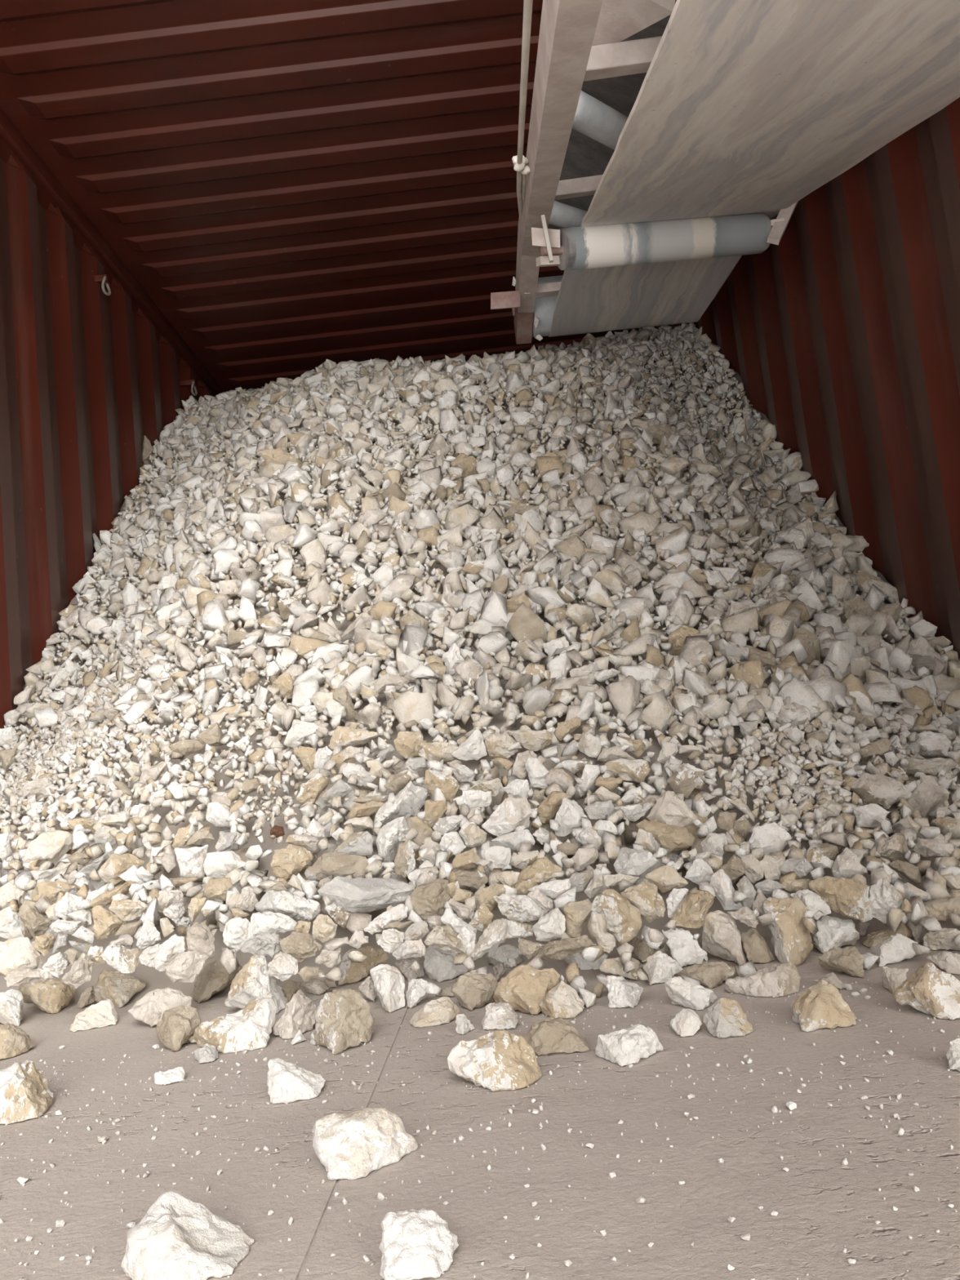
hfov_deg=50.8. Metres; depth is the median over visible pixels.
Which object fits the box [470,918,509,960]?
lump
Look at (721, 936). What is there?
lump
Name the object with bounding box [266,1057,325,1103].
lump
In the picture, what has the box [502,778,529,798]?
lump
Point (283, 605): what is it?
lump
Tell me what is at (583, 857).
lump
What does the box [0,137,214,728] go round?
wall
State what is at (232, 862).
lump
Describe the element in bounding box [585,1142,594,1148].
chip
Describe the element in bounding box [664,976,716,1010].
lump
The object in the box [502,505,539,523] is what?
lump
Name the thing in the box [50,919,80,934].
lump
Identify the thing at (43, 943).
lump
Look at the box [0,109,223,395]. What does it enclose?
trim
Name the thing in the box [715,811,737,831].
lump
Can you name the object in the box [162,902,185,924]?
lump
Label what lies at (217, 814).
lump
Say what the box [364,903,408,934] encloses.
lump
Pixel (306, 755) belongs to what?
lump
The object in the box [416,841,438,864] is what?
lump
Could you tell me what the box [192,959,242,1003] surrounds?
lump
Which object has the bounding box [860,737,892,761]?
lump
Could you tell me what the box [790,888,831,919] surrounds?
lump
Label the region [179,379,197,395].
ring
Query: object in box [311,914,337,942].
lump
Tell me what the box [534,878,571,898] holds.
lump
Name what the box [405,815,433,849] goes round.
lump
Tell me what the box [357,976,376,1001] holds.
lump
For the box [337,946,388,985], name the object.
lump
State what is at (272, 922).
lump
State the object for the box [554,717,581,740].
lump
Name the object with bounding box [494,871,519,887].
lump
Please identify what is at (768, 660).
lump
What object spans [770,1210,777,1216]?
chip
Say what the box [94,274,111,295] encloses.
ring
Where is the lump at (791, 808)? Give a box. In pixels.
[777,801,801,818]
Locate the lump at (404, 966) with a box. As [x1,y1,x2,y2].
[394,958,424,980]
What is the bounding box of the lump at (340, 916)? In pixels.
[324,902,351,928]
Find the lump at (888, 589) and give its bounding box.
[853,571,899,603]
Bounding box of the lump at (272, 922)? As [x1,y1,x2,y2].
[250,911,297,936]
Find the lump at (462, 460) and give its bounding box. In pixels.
[451,453,477,481]
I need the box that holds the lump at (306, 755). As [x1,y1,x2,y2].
[293,746,315,773]
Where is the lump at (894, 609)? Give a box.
[878,602,901,621]
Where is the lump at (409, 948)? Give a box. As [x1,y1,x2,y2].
[391,938,426,959]
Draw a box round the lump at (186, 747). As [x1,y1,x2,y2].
[168,738,205,760]
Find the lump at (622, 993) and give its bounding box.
[605,975,643,1008]
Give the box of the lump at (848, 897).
[808,875,872,922]
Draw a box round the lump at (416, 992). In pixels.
[405,978,432,1008]
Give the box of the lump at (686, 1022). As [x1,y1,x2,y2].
[670,1008,702,1036]
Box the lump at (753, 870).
[740,853,764,883]
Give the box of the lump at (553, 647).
[542,635,569,656]
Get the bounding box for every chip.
[16,1176,28,1184]
[26,1235,32,1241]
[55,1110,62,1115]
[55,1219,64,1226]
[97,1134,109,1142]
[152,1044,159,1048]
[267,1209,274,1215]
[485,1126,491,1130]
[508,1253,515,1259]
[533,1215,539,1220]
[563,1258,572,1266]
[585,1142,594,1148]
[600,1229,606,1235]
[608,1171,616,1177]
[610,1256,616,1261]
[635,1196,645,1203]
[648,1242,653,1247]
[687,1093,694,1099]
[727,1264,734,1270]
[728,1216,735,1223]
[740,1233,750,1240]
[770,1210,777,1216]
[782,1166,789,1171]
[786,1101,796,1110]
[844,983,852,991]
[851,991,860,996]
[858,987,867,994]
[860,1094,867,1099]
[947,1203,954,1208]
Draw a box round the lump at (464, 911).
[448,898,474,919]
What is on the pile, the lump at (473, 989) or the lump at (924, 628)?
the lump at (924, 628)
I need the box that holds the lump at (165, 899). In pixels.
[157,889,184,913]
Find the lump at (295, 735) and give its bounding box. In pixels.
[283,719,319,747]
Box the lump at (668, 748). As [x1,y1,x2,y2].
[657,742,678,764]
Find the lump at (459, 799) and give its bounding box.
[453,795,462,805]
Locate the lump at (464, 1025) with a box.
[455,1013,474,1034]
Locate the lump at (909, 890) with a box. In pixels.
[903,882,931,900]
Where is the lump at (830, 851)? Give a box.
[806,842,838,860]
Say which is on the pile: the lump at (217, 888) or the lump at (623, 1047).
the lump at (217, 888)
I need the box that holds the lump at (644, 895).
[621,879,666,923]
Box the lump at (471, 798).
[462,790,492,808]
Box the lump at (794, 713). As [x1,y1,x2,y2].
[776,702,811,728]
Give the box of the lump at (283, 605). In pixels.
[277,592,302,619]
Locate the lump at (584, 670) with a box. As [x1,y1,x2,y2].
[568,662,600,686]
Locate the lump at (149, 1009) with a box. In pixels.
[127,986,191,1026]
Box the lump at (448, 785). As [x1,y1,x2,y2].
[423,769,459,803]
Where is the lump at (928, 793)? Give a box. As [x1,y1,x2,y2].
[905,775,950,817]
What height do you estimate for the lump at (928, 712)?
0.031 m
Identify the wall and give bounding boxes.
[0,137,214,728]
[667,97,959,660]
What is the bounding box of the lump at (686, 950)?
[662,927,707,966]
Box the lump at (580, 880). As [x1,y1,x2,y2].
[568,868,593,892]
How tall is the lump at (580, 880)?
0.027 m
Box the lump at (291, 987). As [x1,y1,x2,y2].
[280,979,302,1001]
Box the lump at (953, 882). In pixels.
[944,874,959,889]
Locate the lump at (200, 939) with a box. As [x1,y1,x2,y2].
[186,921,214,958]
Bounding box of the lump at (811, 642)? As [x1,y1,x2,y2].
[791,626,821,666]
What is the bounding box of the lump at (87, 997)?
[76,985,94,1008]
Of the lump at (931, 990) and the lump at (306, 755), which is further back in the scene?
the lump at (306, 755)
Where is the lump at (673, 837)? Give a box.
[635,819,695,856]
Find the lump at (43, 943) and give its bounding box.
[34,933,54,955]
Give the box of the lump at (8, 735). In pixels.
[0,726,18,746]
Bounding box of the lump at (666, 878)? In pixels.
[644,865,688,893]
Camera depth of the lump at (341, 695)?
1.76 m
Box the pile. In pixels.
[0,322,959,1044]
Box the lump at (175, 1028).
[155,1005,200,1050]
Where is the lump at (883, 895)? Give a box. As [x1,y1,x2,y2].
[868,877,902,923]
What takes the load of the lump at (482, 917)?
on the lump at (449, 917)
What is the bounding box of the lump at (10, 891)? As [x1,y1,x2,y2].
[0,881,24,909]
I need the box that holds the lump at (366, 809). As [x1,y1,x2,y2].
[347,800,383,818]
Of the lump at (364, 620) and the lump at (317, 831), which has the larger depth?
the lump at (364, 620)
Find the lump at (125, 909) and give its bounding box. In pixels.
[108,898,146,921]
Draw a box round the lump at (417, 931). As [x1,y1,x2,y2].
[404,920,429,941]
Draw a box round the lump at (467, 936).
[457,924,475,955]
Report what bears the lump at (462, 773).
on the pile
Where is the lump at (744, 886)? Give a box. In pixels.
[736,875,756,907]
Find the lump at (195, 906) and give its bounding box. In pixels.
[187,897,206,923]
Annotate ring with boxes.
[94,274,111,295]
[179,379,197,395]
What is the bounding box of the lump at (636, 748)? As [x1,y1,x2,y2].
[610,736,644,756]
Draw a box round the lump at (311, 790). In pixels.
[296,773,328,804]
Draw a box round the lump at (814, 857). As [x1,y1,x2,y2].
[805,848,834,868]
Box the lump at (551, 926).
[532,907,565,941]
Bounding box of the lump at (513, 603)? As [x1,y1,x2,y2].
[506,592,532,613]
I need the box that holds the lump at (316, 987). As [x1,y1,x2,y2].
[302,979,328,995]
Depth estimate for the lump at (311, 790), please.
1.52 m
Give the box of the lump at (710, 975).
[684,960,731,988]
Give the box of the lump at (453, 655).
[442,642,464,676]
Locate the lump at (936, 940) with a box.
[923,928,959,951]
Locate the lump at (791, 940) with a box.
[762,897,813,965]
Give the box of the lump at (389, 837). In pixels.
[376,816,409,862]
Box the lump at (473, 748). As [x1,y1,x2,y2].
[450,728,487,760]
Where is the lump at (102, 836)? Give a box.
[93,825,116,846]
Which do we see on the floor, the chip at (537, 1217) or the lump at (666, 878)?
the chip at (537, 1217)
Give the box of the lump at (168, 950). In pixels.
[153,933,185,972]
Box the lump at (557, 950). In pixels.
[533,934,596,961]
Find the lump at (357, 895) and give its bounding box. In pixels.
[317,875,414,912]
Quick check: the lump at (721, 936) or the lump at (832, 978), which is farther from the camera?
the lump at (721, 936)
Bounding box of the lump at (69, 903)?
[55,892,84,919]
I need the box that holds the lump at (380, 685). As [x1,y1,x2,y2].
[368,673,409,693]
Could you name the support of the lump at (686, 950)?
on the floor
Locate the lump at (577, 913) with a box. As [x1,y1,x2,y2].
[563,898,591,937]
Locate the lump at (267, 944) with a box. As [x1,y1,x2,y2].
[240,932,281,958]
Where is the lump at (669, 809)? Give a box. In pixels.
[646,791,697,826]
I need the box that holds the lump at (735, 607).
[722,600,750,617]
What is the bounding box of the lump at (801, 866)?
[780,857,813,877]
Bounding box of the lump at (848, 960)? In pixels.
[817,946,864,977]
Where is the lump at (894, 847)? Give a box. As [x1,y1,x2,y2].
[875,831,908,861]
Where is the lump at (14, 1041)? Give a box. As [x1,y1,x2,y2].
[0,1022,35,1059]
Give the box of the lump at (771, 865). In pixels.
[758,854,785,879]
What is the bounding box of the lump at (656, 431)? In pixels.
[642,423,676,444]
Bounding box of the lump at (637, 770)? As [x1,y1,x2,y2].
[604,758,650,782]
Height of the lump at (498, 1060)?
0.037 m
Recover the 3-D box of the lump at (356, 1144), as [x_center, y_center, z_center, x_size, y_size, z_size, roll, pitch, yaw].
[-0.082,0.336,0.686,0.067,0.031,0.055,1,-9,-45]
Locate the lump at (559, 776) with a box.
[546,768,573,791]
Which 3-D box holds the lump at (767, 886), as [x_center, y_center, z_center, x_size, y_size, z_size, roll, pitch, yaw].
[0.343,0.293,1.193,0.035,0.021,0.020,-9,-7,24]
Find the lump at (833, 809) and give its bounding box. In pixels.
[818,800,842,817]
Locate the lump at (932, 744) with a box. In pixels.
[906,730,951,756]
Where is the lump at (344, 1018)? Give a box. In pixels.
[310,987,373,1054]
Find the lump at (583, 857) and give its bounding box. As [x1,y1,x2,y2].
[572,846,598,871]
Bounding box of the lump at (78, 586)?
[72,574,97,594]
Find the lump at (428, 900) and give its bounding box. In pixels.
[409,878,450,926]
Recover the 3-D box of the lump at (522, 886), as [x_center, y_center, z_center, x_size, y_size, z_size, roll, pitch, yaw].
[0.056,0.306,1.258,0.037,0.021,0.019,-7,-7,10]
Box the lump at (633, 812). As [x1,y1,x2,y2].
[614,797,656,821]
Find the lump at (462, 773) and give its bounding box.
[447,761,475,783]
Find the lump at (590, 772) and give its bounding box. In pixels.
[577,764,599,796]
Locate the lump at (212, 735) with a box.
[195,722,226,746]
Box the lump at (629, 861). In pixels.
[613,847,658,875]
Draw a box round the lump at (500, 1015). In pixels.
[481,1002,518,1030]
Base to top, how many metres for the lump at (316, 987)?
0.016 m
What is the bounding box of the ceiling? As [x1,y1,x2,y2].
[0,0,657,391]
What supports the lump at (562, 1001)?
on the floor
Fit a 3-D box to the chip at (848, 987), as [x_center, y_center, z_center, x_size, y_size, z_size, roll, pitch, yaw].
[0.358,0.337,0.980,0.007,0.006,0.006,-6,-7,1]
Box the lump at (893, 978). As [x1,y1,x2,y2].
[881,965,908,994]
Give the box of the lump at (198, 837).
[184,830,214,846]
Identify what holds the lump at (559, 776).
on the pile
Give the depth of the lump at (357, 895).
1.26 m
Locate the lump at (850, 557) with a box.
[843,551,862,573]
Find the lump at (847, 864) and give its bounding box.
[831,847,867,879]
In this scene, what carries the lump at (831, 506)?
on the pile
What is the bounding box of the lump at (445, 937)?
[424,924,466,954]
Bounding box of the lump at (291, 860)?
[270,844,313,879]
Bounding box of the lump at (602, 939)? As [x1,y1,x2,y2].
[590,921,615,952]
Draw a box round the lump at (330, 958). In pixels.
[315,949,341,968]
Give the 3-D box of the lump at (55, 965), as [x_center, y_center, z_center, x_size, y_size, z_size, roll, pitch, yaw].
[-0.510,0.391,1.213,0.028,0.030,0.029,-6,-7,1]
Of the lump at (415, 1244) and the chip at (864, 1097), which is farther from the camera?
the chip at (864, 1097)
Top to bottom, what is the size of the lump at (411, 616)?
0.055 m
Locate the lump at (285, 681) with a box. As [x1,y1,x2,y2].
[272,671,294,698]
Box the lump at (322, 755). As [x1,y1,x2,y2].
[314,746,332,769]
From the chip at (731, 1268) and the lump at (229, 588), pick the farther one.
the lump at (229, 588)
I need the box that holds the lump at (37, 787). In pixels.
[21,777,52,799]
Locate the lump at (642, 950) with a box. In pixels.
[627,935,670,962]
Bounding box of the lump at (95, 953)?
[87,945,106,965]
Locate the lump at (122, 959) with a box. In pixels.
[101,944,142,973]
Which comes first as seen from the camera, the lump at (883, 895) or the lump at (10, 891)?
the lump at (883, 895)
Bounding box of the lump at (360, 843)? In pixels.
[333,831,373,856]
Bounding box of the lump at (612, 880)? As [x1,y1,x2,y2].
[603,873,639,886]
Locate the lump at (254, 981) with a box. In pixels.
[224,954,288,1013]
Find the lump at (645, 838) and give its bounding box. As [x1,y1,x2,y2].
[634,828,657,853]
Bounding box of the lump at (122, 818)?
[101,811,131,826]
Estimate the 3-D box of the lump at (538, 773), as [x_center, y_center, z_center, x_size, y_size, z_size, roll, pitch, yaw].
[0.086,0.199,1.502,0.034,0.050,0.030,-6,-7,1]
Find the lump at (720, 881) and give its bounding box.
[710,868,742,910]
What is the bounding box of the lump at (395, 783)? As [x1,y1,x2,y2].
[383,773,411,795]
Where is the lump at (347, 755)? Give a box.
[329,746,361,769]
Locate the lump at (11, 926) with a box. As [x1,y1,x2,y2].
[0,906,25,938]
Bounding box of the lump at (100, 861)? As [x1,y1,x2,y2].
[77,849,112,874]
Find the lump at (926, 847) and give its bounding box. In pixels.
[912,838,959,857]
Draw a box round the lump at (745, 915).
[727,906,758,928]
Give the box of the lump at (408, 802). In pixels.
[373,782,427,826]
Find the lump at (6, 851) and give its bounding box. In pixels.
[0,832,12,861]
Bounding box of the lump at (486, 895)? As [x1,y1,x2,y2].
[474,882,506,911]
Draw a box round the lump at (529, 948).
[518,937,545,959]
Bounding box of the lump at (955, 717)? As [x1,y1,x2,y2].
[946,709,959,731]
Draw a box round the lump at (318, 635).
[308,631,328,640]
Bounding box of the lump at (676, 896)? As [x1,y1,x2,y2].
[666,888,688,918]
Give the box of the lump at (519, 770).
[511,750,537,779]
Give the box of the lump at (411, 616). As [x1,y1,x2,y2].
[399,608,429,630]
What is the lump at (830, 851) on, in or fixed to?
on the pile
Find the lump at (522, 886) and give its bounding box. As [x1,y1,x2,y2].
[515,875,539,894]
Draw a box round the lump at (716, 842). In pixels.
[700,832,728,856]
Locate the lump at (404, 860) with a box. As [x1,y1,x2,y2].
[392,839,415,877]
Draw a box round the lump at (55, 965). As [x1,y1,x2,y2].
[41,951,67,977]
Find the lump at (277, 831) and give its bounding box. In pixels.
[270,825,284,837]
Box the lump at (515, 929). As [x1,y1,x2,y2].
[506,920,533,938]
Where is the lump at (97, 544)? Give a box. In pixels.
[93,533,101,551]
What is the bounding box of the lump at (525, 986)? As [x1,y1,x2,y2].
[493,964,559,1014]
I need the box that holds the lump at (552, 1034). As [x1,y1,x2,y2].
[524,1017,591,1055]
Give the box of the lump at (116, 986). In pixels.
[93,969,146,1007]
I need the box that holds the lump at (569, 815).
[552,797,586,836]
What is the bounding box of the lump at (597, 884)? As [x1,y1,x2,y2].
[584,873,609,898]
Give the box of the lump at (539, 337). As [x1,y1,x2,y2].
[534,334,542,341]
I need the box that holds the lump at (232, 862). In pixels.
[223,852,245,872]
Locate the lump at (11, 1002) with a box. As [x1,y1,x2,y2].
[0,988,24,1026]
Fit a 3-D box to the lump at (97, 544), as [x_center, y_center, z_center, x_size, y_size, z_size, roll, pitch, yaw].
[-1.347,-0.329,3.556,0.032,0.095,0.058,-9,-7,23]
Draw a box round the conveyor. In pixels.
[490,0,959,344]
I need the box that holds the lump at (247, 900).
[235,885,258,911]
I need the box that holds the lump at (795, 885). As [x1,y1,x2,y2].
[782,879,812,891]
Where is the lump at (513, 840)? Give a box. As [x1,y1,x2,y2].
[491,829,535,851]
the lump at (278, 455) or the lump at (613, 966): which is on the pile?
the lump at (278, 455)
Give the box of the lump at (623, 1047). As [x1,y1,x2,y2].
[595,1023,662,1066]
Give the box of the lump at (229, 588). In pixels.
[218,579,239,596]
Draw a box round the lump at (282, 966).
[267,951,297,981]
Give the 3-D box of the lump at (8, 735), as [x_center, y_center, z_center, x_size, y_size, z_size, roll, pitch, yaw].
[-1.232,0.253,2.642,0.045,0.051,0.038,-6,-7,1]
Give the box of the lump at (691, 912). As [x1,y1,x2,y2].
[671,889,715,928]
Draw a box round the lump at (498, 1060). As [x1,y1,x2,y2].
[447,1030,542,1091]
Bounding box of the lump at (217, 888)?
[204,877,233,901]
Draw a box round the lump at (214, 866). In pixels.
[202,850,240,878]
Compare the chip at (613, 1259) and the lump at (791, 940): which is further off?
the lump at (791, 940)
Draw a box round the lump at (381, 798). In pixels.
[351,795,388,804]
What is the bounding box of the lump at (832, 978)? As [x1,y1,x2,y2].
[814,972,845,989]
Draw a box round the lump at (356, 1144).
[312,1107,417,1179]
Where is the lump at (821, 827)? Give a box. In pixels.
[809,818,832,839]
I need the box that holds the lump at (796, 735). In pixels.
[783,726,804,745]
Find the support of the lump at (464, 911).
on the pile
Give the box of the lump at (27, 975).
[4,968,53,987]
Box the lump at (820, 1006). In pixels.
[792,979,856,1031]
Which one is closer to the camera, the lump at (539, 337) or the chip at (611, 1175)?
the chip at (611, 1175)
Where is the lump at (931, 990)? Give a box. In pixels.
[893,962,959,1019]
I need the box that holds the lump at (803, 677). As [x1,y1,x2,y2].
[799,673,809,682]
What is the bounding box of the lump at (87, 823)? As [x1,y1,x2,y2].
[66,817,96,835]
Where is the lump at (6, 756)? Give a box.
[0,747,16,775]
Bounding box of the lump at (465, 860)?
[451,847,480,869]
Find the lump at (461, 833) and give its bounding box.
[458,822,479,847]
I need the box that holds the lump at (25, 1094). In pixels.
[0,1060,53,1124]
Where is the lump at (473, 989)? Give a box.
[450,971,497,1010]
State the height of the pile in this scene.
2.280 m
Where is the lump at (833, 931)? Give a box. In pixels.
[810,915,859,952]
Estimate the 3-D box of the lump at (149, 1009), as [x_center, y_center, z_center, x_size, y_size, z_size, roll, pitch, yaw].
[-0.372,0.420,1.163,0.063,0.036,0.053,1,-9,-45]
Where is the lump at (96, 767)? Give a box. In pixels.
[88,760,107,780]
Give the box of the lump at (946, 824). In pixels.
[931,816,959,838]
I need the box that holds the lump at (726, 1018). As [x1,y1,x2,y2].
[702,997,752,1038]
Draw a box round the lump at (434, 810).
[422,800,447,827]
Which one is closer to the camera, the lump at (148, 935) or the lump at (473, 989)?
the lump at (473, 989)
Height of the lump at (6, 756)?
0.069 m
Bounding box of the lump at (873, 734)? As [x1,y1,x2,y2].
[853,726,881,742]
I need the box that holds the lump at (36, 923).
[17,904,51,937]
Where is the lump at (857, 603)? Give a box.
[839,595,873,623]
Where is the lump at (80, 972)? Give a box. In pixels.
[62,952,94,989]
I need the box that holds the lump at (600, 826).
[590,819,618,836]
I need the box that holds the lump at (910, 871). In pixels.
[887,859,921,884]
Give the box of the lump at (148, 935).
[136,917,160,949]
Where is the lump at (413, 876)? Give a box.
[407,866,439,882]
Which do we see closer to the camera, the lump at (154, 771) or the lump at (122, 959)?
the lump at (122, 959)
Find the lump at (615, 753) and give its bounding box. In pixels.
[597,746,635,761]
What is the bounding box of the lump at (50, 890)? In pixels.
[36,880,75,903]
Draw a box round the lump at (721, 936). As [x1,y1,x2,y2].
[702,910,746,965]
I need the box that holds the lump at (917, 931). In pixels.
[906,919,922,944]
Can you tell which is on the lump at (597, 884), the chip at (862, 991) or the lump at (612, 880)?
the lump at (612, 880)
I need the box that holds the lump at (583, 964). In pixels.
[564,951,608,969]
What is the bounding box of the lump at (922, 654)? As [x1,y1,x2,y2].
[906,635,942,672]
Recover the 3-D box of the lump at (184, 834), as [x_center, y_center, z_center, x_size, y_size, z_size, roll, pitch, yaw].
[-0.425,0.281,1.451,0.033,0.033,0.022,-6,-7,1]
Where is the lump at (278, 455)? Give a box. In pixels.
[258,448,304,468]
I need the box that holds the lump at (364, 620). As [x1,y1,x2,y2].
[336,612,373,642]
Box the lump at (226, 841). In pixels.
[214,831,236,851]
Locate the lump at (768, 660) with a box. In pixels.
[744,644,777,669]
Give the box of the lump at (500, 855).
[480,845,511,871]
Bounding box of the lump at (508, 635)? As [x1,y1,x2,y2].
[505,612,514,639]
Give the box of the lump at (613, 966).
[599,956,639,979]
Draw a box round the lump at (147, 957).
[138,943,159,967]
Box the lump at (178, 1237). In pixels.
[121,1191,253,1279]
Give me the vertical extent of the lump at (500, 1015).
0.022 m
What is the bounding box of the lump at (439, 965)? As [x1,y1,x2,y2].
[423,945,468,982]
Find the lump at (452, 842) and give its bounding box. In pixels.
[440,831,466,855]
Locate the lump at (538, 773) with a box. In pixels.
[524,757,549,788]
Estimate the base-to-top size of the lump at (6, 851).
0.053 m
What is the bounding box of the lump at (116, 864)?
[97,853,144,886]
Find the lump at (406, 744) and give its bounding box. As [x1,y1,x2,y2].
[393,730,423,758]
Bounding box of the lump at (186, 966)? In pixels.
[164,951,208,982]
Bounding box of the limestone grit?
[0,976,959,1279]
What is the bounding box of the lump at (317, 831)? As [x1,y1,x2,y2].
[306,818,326,839]
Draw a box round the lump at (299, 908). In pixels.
[254,889,320,920]
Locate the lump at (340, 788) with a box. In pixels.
[315,778,351,808]
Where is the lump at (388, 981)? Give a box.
[369,964,404,1012]
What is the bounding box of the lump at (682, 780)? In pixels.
[666,763,705,798]
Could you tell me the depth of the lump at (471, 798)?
1.45 m
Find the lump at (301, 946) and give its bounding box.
[279,931,323,963]
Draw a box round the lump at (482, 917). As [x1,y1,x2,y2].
[468,902,493,931]
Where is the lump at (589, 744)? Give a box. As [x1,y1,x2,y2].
[576,732,601,758]
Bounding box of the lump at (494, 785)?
[469,777,502,796]
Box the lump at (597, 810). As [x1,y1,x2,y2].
[584,800,613,819]
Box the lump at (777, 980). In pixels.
[724,961,800,997]
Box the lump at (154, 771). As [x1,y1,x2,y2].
[138,757,170,785]
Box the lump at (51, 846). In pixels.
[22,830,72,867]
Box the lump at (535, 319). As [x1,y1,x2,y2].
[533,315,538,328]
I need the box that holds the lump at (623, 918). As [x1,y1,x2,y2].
[591,888,642,944]
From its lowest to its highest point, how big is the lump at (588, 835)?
0.032 m
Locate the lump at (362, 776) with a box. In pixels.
[342,762,376,786]
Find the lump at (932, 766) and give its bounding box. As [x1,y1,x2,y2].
[896,756,957,776]
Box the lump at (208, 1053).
[193,1043,217,1063]
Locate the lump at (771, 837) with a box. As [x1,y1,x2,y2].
[748,822,792,855]
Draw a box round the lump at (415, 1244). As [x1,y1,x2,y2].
[378,1208,458,1279]
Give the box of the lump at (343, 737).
[328,725,379,749]
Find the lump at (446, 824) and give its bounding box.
[432,813,465,837]
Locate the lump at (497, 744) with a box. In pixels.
[484,732,518,758]
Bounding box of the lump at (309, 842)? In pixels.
[285,834,318,850]
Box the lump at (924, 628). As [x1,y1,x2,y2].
[910,619,937,639]
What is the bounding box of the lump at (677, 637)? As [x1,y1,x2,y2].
[667,625,698,656]
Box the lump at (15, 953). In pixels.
[0,937,43,977]
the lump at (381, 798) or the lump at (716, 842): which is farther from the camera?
the lump at (381, 798)
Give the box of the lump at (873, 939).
[862,921,912,949]
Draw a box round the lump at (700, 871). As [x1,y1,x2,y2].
[684,858,713,884]
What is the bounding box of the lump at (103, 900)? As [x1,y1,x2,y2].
[89,880,136,907]
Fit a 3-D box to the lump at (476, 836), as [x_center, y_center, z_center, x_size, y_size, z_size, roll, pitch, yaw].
[-0.007,0.267,1.380,0.027,0.032,0.023,-1,-8,-38]
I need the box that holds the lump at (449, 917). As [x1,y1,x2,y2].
[440,907,476,943]
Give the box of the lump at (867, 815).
[853,803,889,826]
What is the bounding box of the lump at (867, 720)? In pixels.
[847,710,875,726]
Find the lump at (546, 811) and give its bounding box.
[537,791,570,823]
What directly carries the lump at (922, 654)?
on the pile
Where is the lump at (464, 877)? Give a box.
[454,870,488,888]
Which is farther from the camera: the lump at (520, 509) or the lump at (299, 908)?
the lump at (520, 509)
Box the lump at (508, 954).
[486,944,522,967]
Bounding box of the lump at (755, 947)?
[741,927,774,963]
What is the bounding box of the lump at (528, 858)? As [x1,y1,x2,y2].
[514,850,539,869]
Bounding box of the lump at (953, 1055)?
[946,1038,959,1071]
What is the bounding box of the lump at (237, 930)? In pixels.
[222,916,255,951]
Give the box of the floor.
[0,920,959,1279]
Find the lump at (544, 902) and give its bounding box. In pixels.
[527,888,553,915]
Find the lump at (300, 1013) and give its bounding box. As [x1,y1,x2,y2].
[272,989,316,1039]
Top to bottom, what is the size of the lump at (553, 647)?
0.036 m
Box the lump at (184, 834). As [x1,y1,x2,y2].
[172,822,195,848]
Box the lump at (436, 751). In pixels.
[419,741,454,761]
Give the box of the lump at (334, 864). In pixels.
[304,852,368,881]
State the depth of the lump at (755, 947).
1.14 m
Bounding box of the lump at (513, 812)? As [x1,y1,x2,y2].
[481,796,532,836]
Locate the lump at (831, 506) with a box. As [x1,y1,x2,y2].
[820,489,838,515]
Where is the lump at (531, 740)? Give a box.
[506,728,551,751]
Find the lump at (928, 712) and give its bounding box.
[922,705,942,720]
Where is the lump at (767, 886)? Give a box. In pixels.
[755,879,786,897]
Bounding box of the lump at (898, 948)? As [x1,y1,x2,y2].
[870,933,917,966]
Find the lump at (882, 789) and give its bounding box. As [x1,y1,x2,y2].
[850,773,911,806]
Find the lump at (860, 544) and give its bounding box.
[844,534,869,551]
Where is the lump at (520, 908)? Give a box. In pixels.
[493,893,543,923]
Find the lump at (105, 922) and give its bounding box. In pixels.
[91,905,123,939]
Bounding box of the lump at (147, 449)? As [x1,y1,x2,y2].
[142,435,154,465]
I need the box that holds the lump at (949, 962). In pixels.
[926,950,959,974]
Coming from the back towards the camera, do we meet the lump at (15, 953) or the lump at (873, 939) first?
the lump at (15, 953)
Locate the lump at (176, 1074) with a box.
[154,1066,185,1085]
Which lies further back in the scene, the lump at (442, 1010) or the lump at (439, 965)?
the lump at (439, 965)
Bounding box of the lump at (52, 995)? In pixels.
[18,978,76,1013]
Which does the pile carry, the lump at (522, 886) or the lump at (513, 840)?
the lump at (513, 840)
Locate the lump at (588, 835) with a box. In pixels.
[575,826,601,849]
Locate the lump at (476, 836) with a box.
[462,823,486,847]
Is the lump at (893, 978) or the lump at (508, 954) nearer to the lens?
the lump at (893, 978)
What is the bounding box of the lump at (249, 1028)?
[188,997,275,1053]
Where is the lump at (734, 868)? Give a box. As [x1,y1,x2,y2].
[720,854,744,879]
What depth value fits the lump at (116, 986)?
1.28 m
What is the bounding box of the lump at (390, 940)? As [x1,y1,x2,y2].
[376,928,404,953]
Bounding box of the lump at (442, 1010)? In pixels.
[408,995,459,1027]
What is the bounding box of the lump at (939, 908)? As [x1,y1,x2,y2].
[923,896,959,920]
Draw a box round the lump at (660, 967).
[642,951,683,984]
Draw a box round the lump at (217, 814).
[205,801,231,826]
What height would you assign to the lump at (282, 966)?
0.032 m
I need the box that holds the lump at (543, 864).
[513,856,562,893]
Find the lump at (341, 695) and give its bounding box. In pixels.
[333,685,357,722]
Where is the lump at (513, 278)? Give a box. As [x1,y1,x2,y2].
[511,276,515,286]
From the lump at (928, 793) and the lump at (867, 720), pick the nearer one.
the lump at (928, 793)
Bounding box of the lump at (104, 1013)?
[69,999,118,1031]
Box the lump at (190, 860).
[174,844,208,878]
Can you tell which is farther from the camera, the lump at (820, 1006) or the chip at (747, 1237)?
the lump at (820, 1006)
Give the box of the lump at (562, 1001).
[538,980,584,1018]

